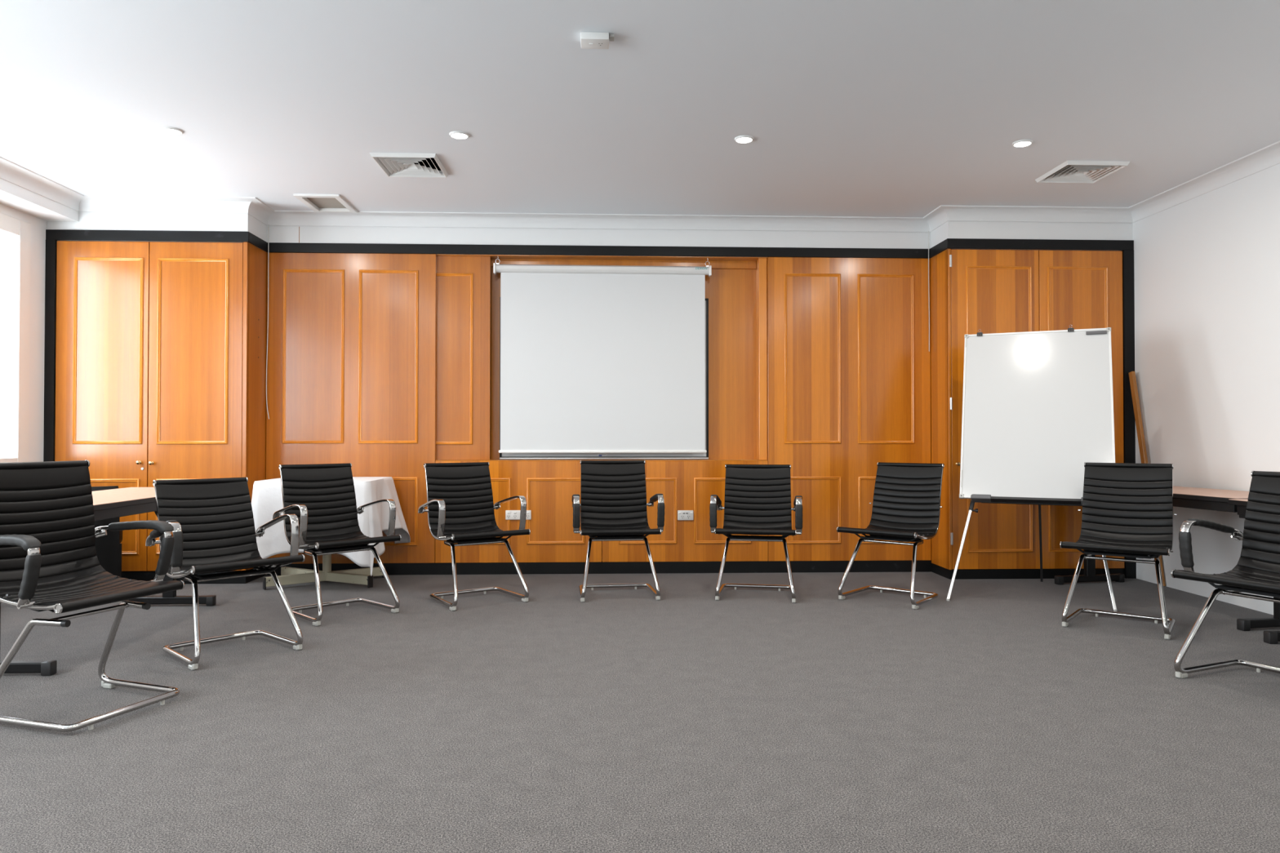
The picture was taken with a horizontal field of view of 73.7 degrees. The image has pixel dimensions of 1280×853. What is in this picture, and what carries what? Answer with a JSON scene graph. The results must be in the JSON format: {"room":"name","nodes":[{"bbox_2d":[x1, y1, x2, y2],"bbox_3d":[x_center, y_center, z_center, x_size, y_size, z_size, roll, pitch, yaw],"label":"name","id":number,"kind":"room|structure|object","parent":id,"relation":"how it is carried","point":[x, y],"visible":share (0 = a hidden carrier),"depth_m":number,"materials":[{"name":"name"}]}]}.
{"room":"meeting room","nodes":[
{"label":"meeting room","id":0,"kind":"room"},
{"bbox_2d":[0,203,47,462],"bbox_3d":[-4.175,-0.298,2.309,0.200,2.750,9.140,0,-1,-2],"label":"wall","id":1,"kind":"structure","parent":0,"point":[38,226],"depth_m":5.95,"materials":[{"name":"white paint"}]},
{"bbox_2d":[0,212,31,462],"bbox_3d":[-4.201,-0.535,5.203,0.160,1.745,1.380,0,-1,-2],"label":"window","id":2,"kind":"structure","parent":1,"relation":"in","point":[16,233],"depth_m":5.77,"materials":[{"name":"white"}]},
{"bbox_2d":[0,177,78,222],"bbox_3d":[-3.953,-1.594,2.025,0.220,0.165,8.123,0,-1,-2],"label":"trim","id":3,"kind":"structure","parent":1,"relation":"attached to","point":[15,197],"depth_m":5.70,"materials":[{"name":"white paint"}]},
{"bbox_2d":[435,254,767,261],"bbox_3d":[-0.436,-1.316,6.643,2.857,0.005,0.115,0,-1,-2],"label":"trim","id":4,"kind":"structure","parent":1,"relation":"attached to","point":[492,256],"depth_m":6.63,"materials":[{"name":"brown wood"}]},
{"bbox_2d":[121,560,1124,584],"bbox_3d":[-0.280,1.085,6.406,7.781,0.090,0.396,0,-1,-2],"label":"baseboard","id":5,"kind":"structure","parent":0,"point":[777,566],"depth_m":6.54,"materials":[{"name":"black paint"}]},
{"bbox_2d":[266,252,436,564],"bbox_3d":[-2.198,-0.141,6.502,1.269,2.362,0.041,0,-1,-2],"label":"wall panel","id":6,"kind":"object","parent":5,"relation":"on","point":[351,362],"visible":0.64,"depth_m":6.50,"materials":[{"name":"brown wood"}]},
{"bbox_2d":[435,461,601,563],"bbox_3d":[-0.928,0.653,6.543,1.268,0.776,0.041,0,-1,-2],"label":"panel","id":7,"kind":"object","parent":5,"relation":"on","point":[548,488],"visible":0.58,"depth_m":6.54,"materials":[{"name":"brown wood"}]},
{"bbox_2d":[505,510,531,519],"bbox_3d":[-0.930,0.677,6.524,0.195,0.072,0.018,0,-1,-2],"label":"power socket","id":8,"kind":"object","parent":7,"relation":"attached to","point":[509,514],"visible":0.83,"depth_m":6.52,"materials":[{"name":"white plastic"}]},
{"bbox_2d":[435,257,768,461],"bbox_3d":[-0.435,-0.526,6.652,2.862,1.586,0.167,0,-1,-2],"label":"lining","id":9,"kind":"object","parent":7,"relation":"on","point":[736,291],"visible":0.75,"depth_m":6.76,"materials":[{"name":"brown wood"}]},
{"bbox_2d":[435,255,490,460],"bbox_3d":[-1.509,-0.530,6.566,0.708,1.575,0.031,0,-1,-2],"label":"sliding panel","id":10,"kind":"object","parent":9,"relation":"on","point":[463,321],"visible":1,"depth_m":6.57,"materials":[{"name":"brown wood"}]},
{"bbox_2d":[493,257,711,456],"bbox_3d":[-0.287,-0.544,6.609,1.682,1.551,0.074,0,-1,-2],"label":"projector screen","id":11,"kind":"object","parent":9,"relation":"attached to","point":[599,359],"visible":1,"depth_m":6.61,"materials":[{"name":"white fabric"}]},
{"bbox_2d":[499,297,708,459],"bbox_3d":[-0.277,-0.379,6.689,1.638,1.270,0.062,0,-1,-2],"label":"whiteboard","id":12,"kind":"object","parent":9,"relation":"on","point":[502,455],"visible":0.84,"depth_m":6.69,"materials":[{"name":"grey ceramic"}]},
{"bbox_2d":[499,457,708,459],"bbox_3d":[-0.277,0.248,6.671,1.630,0.016,0.042,0,-1,-2],"label":"bar","id":13,"kind":"object","parent":12,"relation":"on","point":[500,458],"depth_m":6.65,"materials":[{"name":"silver metal"}]},
{"bbox_2d":[602,461,768,562],"bbox_3d":[0.350,0.655,6.594,1.282,0.776,0.041,0,-1,-2],"label":"panel","id":14,"kind":"object","parent":5,"relation":"on","point":[683,485],"visible":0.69,"depth_m":6.58,"materials":[{"name":"brown wood"}]},
{"bbox_2d":[677,510,693,519],"bbox_3d":[0.351,0.684,6.575,0.122,0.076,0.018,0,-1,-2],"label":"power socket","id":15,"kind":"object","parent":14,"relation":"attached to","point":[682,514],"visible":1,"depth_m":6.57,"materials":[{"name":"white plastic"}]},
{"bbox_2d":[767,257,930,561],"bbox_3d":[1.632,-0.137,6.655,1.278,2.362,0.041,0,-1,-2],"label":"wall panel","id":16,"kind":"object","parent":5,"relation":"on","point":[849,355],"visible":0.77,"depth_m":6.64,"materials":[{"name":"brown wood"}]},
{"bbox_2d":[0,572,1279,852],"bbox_3d":[-0.117,1.141,2.453,8.325,0.120,9.140,0,-1,-2],"label":"floor","id":17,"kind":"structure","parent":0,"point":[618,720],"depth_m":3.17,"materials":[{"name":"carpet"}]},
{"bbox_2d":[0,460,184,732],"bbox_3d":[-2.168,0.614,3.299,0.544,0.953,0.608,0,-1,19],"label":"chair","id":18,"kind":"object","parent":17,"relation":"on","point":[49,561],"visible":1,"depth_m":3.37,"materials":[{"name":"black leather"}]},
{"bbox_2d":[91,485,122,577],"bbox_3d":[-3.732,0.757,5.719,0.568,0.725,0.455,0,-1,-2],"label":"tub chair","id":19,"kind":"object","parent":17,"relation":"on","point":[108,547],"visible":0.19,"depth_m":5.60,"materials":[{"name":"black leather"}]},
{"bbox_2d":[0,487,216,675],"bbox_3d":[-2.893,0.740,4.509,0.620,0.730,1.860,0,-1,-2],"label":"folding table","id":20,"kind":"object","parent":17,"relation":"on","point":[120,502],"visible":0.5,"depth_m":4.43,"materials":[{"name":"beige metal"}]},
{"bbox_2d":[54,240,267,571],"bbox_3d":[-3.501,-0.143,6.368,1.339,2.362,0.620,0,-1,-2],"label":"tall cabinet","id":21,"kind":"object","parent":17,"relation":"on","point":[161,347],"visible":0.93,"depth_m":6.10,"materials":[{"name":"brown wood"}]},
{"bbox_2d":[145,476,304,670],"bbox_3d":[-2.052,0.684,4.216,0.627,0.835,0.598,-1,-1,42],"label":"chair","id":22,"kind":"object","parent":17,"relation":"on","point":[211,519],"visible":0.9,"depth_m":4.31,"materials":[{"name":"black leather"}]},
{"bbox_2d":[262,554,385,590],"bbox_3d":[-2.266,0.754,6.088,0.795,0.741,0.618,0,-1,-2],"label":"pedestal table","id":23,"kind":"object","parent":17,"relation":"on","point":[288,575],"visible":0.61,"depth_m":6.06,"materials":[{"name":"silver wood"}]},
{"bbox_2d":[251,476,410,576],"bbox_3d":[-2.190,0.693,6.084,0.997,0.638,0.761,0,-1,-2],"label":"tablecloth","id":24,"kind":"object","parent":23,"relation":"on","point":[267,495],"visible":0.48,"depth_m":5.75,"materials":[{"name":"white fabric"}]},
{"bbox_2d":[272,462,401,626],"bbox_3d":[-1.810,0.671,5.101,0.585,0.884,0.594,-1,-1,44],"label":"chair","id":25,"kind":"object","parent":17,"relation":"on","point":[322,496],"visible":0.94,"depth_m":5.19,"materials":[{"name":"black leather"}]},
{"bbox_2d":[417,462,530,611],"bbox_3d":[-1.074,0.679,5.513,0.594,0.879,0.588,1,-1,-35],"label":"chair","id":26,"kind":"object","parent":17,"relation":"on","point":[460,505],"visible":1,"depth_m":5.63,"materials":[{"name":"black leather"}]},
{"bbox_2d":[572,460,664,602],"bbox_3d":[-0.156,0.677,5.719,0.602,0.889,0.576,0,-1,-7],"label":"chair","id":27,"kind":"object","parent":17,"relation":"on","point":[612,507],"visible":1,"depth_m":5.90,"materials":[{"name":"black leather"}]},
{"bbox_2d":[709,464,802,603],"bbox_3d":[0.781,0.692,5.716,0.602,0.860,0.603,0,-1,10],"label":"chair","id":28,"kind":"object","parent":17,"relation":"on","point":[757,500],"visible":1,"depth_m":5.90,"materials":[{"name":"black leather"}]},
{"bbox_2d":[836,462,944,609],"bbox_3d":[1.654,0.682,5.568,0.524,0.878,0.595,-1,-1,39],"label":"chair","id":29,"kind":"object","parent":17,"relation":"on","point":[906,503],"visible":1,"depth_m":5.68,"materials":[{"name":"black leather"}]},
{"bbox_2d":[929,248,1124,569],"bbox_3d":[2.942,-0.127,6.625,1.328,2.382,0.620,0,-1,-2],"label":"tall cabinet","id":30,"kind":"object","parent":17,"relation":"on","point":[990,291],"visible":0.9,"depth_m":6.35,"materials":[{"name":"brown wood"}]},
{"bbox_2d":[946,327,1117,612],"bbox_3d":[2.638,0.238,5.767,0.973,1.777,1.076,0,-1,26],"label":"easel","id":31,"kind":"object","parent":17,"relation":"on","point":[1037,406],"depth_m":5.59,"materials":[{"name":"white plastic"}]},
{"bbox_2d":[977,328,982,336],"bbox_3d":[2.376,-0.650,5.965,0.036,0.061,0.052,0,-1,26],"label":"binder clip","id":32,"kind":"object","parent":31,"relation":"on","point":[979,334],"visible":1,"depth_m":5.95,"materials":[{"name":"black metal"}]},
{"bbox_2d":[970,495,1082,506],"bbox_3d":[2.478,0.467,5.352,0.750,0.045,0.077,0,-1,26],"label":"tray","id":33,"kind":"object","parent":31,"relation":"on","point":[1068,500],"depth_m":5.36,"materials":[{"name":"black plastic"}]},
{"bbox_2d":[1067,324,1073,331],"bbox_3d":[2.887,-0.653,5.720,0.036,0.061,0.052,0,-1,26],"label":"binder clip","id":34,"kind":"object","parent":31,"relation":"on","point":[1071,329],"visible":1,"depth_m":5.70,"materials":[{"name":"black metal"}]},
{"bbox_2d":[1059,462,1177,639],"bbox_3d":[2.699,0.661,4.787,0.524,0.901,0.576,-1,-1,37],"label":"chair","id":35,"kind":"object","parent":17,"relation":"on","point":[1127,508],"visible":1,"depth_m":4.91,"materials":[{"name":"black leather"}]},
{"bbox_2d":[1128,371,1165,586],"bbox_3d":[3.668,0.362,6.179,0.027,1.544,0.340,0,-1,-7],"label":"batten","id":36,"kind":"object","parent":17,"relation":"on","point":[1132,378],"visible":0.42,"depth_m":6.25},
{"bbox_2d":[1054,485,1279,631],"bbox_3d":[3.377,0.760,5.461,0.610,0.720,1.604,0,-1,-11],"label":"folding table","id":37,"kind":"object","parent":17,"relation":"on","point":[1216,500],"visible":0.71,"depth_m":4.94,"materials":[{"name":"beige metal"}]},
{"bbox_2d":[1170,471,1279,679],"bbox_3d":[2.690,0.648,3.620,0.579,0.897,0.602,0,-1,-26],"label":"chair","id":38,"kind":"object","parent":17,"relation":"on","point":[1257,570],"visible":1,"depth_m":3.81,"materials":[{"name":"black leather"}]},
{"bbox_2d":[1227,498,1279,644],"bbox_3d":[3.490,0.738,3.679,0.600,0.719,1.820,0,-1,-2],"label":"folding table","id":39,"kind":"object","parent":17,"relation":"on","point":[1269,637],"visible":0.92,"depth_m":4.37,"materials":[{"name":"black metal"}]},
{"bbox_2d":[0,0,1279,217],"bbox_3d":[-0.115,-1.729,2.489,8.325,0.120,9.140,0,-1,-2],"label":"ceiling","id":40,"kind":"structure","parent":0,"point":[849,108],"depth_m":4.28,"materials":[{"name":"white paint"}]},
{"bbox_2d":[160,126,183,134],"bbox_3d":[-2.592,-1.634,4.731,0.111,0.016,0.111,0,-1,-2],"label":"recessed light","id":41,"kind":"object","parent":40,"relation":"in","point":[169,130],"visible":1,"depth_m":4.71,"materials":[{"name":"white"}]},
{"bbox_2d":[293,193,357,213],"bbox_3d":[-2.274,-1.626,6.192,0.317,0.032,0.445,0,-1,-2],"label":"ceiling vent","id":42,"kind":"object","parent":40,"relation":"in","point":[316,202],"visible":1,"depth_m":6.22,"materials":[{"name":"white metal"}]},
{"bbox_2d":[369,152,448,177],"bbox_3d":[-1.428,-1.686,5.314,0.392,0.147,0.415,0,-1,-2],"label":"ceiling vent","id":43,"kind":"object","parent":40,"relation":"in","point":[393,164],"visible":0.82,"depth_m":5.35,"materials":[{"name":"white metal"}]},
{"bbox_2d":[448,130,469,138],"bbox_3d":[-1.015,-1.633,4.794,0.111,0.016,0.111,0,-1,-2],"label":"recessed light","id":44,"kind":"object","parent":40,"relation":"in","point":[456,134],"visible":1,"depth_m":4.77,"materials":[{"name":"white"}]},
{"bbox_2d":[580,31,614,48],"bbox_3d":[-0.180,-1.637,3.624,0.142,0.036,0.095,0,-1,-2],"label":"socket","id":45,"kind":"object","parent":40,"relation":"attached to","point":[588,40],"visible":1,"depth_m":3.59,"materials":[{"name":"white plastic"}]},
{"bbox_2d":[733,135,754,142],"bbox_3d":[0.593,-1.631,4.858,0.111,0.016,0.111,0,-1,-2],"label":"recessed light","id":46,"kind":"object","parent":40,"relation":"in","point":[740,139],"visible":1,"depth_m":4.84,"materials":[{"name":"white"}]},
{"bbox_2d":[1012,139,1033,146],"bbox_3d":[2.207,-1.629,4.923,0.111,0.016,0.111,0,-1,-2],"label":"recessed light","id":47,"kind":"object","parent":40,"relation":"in","point":[1022,143],"visible":1,"depth_m":4.90,"materials":[{"name":"white"}]},
{"bbox_2d":[1035,160,1129,183],"bbox_3d":[2.812,-1.682,5.443,0.398,0.147,0.390,0,-1,-2],"label":"ceiling vent","id":48,"kind":"object","parent":40,"relation":"in","point":[1069,171],"visible":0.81,"depth_m":5.43,"materials":[{"name":"white metal"}]},
{"bbox_2d":[1132,163,1279,614],"bbox_3d":[3.943,-0.290,2.634,0.200,2.750,9.140,0,-1,-2],"label":"wall","id":49,"kind":"structure","parent":0,"point":[1206,266],"depth_m":5.57,"materials":[{"name":"white paint"}]},
{"bbox_2d":[266,224,269,418],"bbox_3d":[-2.810,-0.793,6.452,0.031,1.476,0.011,0,-1,15],"label":"hanging cable","id":50,"kind":"object","parent":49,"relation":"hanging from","point":[268,224],"visible":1,"depth_m":6.45,"materials":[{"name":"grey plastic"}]},
{"bbox_2d":[47,211,1132,257],"bbox_3d":[-0.278,-1.469,6.546,7.925,0.298,0.613,0,-1,-2],"label":"crown molding","id":51,"kind":"structure","parent":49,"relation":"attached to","point":[87,220],"depth_m":6.53,"materials":[{"name":"white paint"}]},
{"bbox_2d":[0,140,1279,231],"bbox_3d":[0.000,-1.625,2.359,7.705,0.092,8.473,0,-1,-2],"label":"trim","id":52,"kind":"structure","parent":49,"relation":"attached to","point":[1267,157],"depth_m":6.37,"materials":[{"name":"white paint"}]},
{"bbox_2d":[928,231,929,351],"bbox_3d":[2.256,-1.056,6.661,0.008,0.940,0.008,0,-1,-2],"label":"hanging cable","id":53,"kind":"object","parent":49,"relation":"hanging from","point":[928,231],"visible":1,"depth_m":6.66,"materials":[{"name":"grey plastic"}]},
{"bbox_3d":[-0.295,-0.238,6.937,7.925,2.750,0.200,0,-1,-2],"label":"wall","id":54,"kind":"structure","parent":0,"visible":0},
{"bbox_2d":[43,229,1136,578],"bbox_3d":[-0.278,-0.131,6.522,7.925,2.525,0.629,0,-1,-2],"label":"trim","id":55,"kind":"structure","parent":54,"relation":"attached to","point":[1126,246],"depth_m":6.37,"materials":[{"name":"black paint"}]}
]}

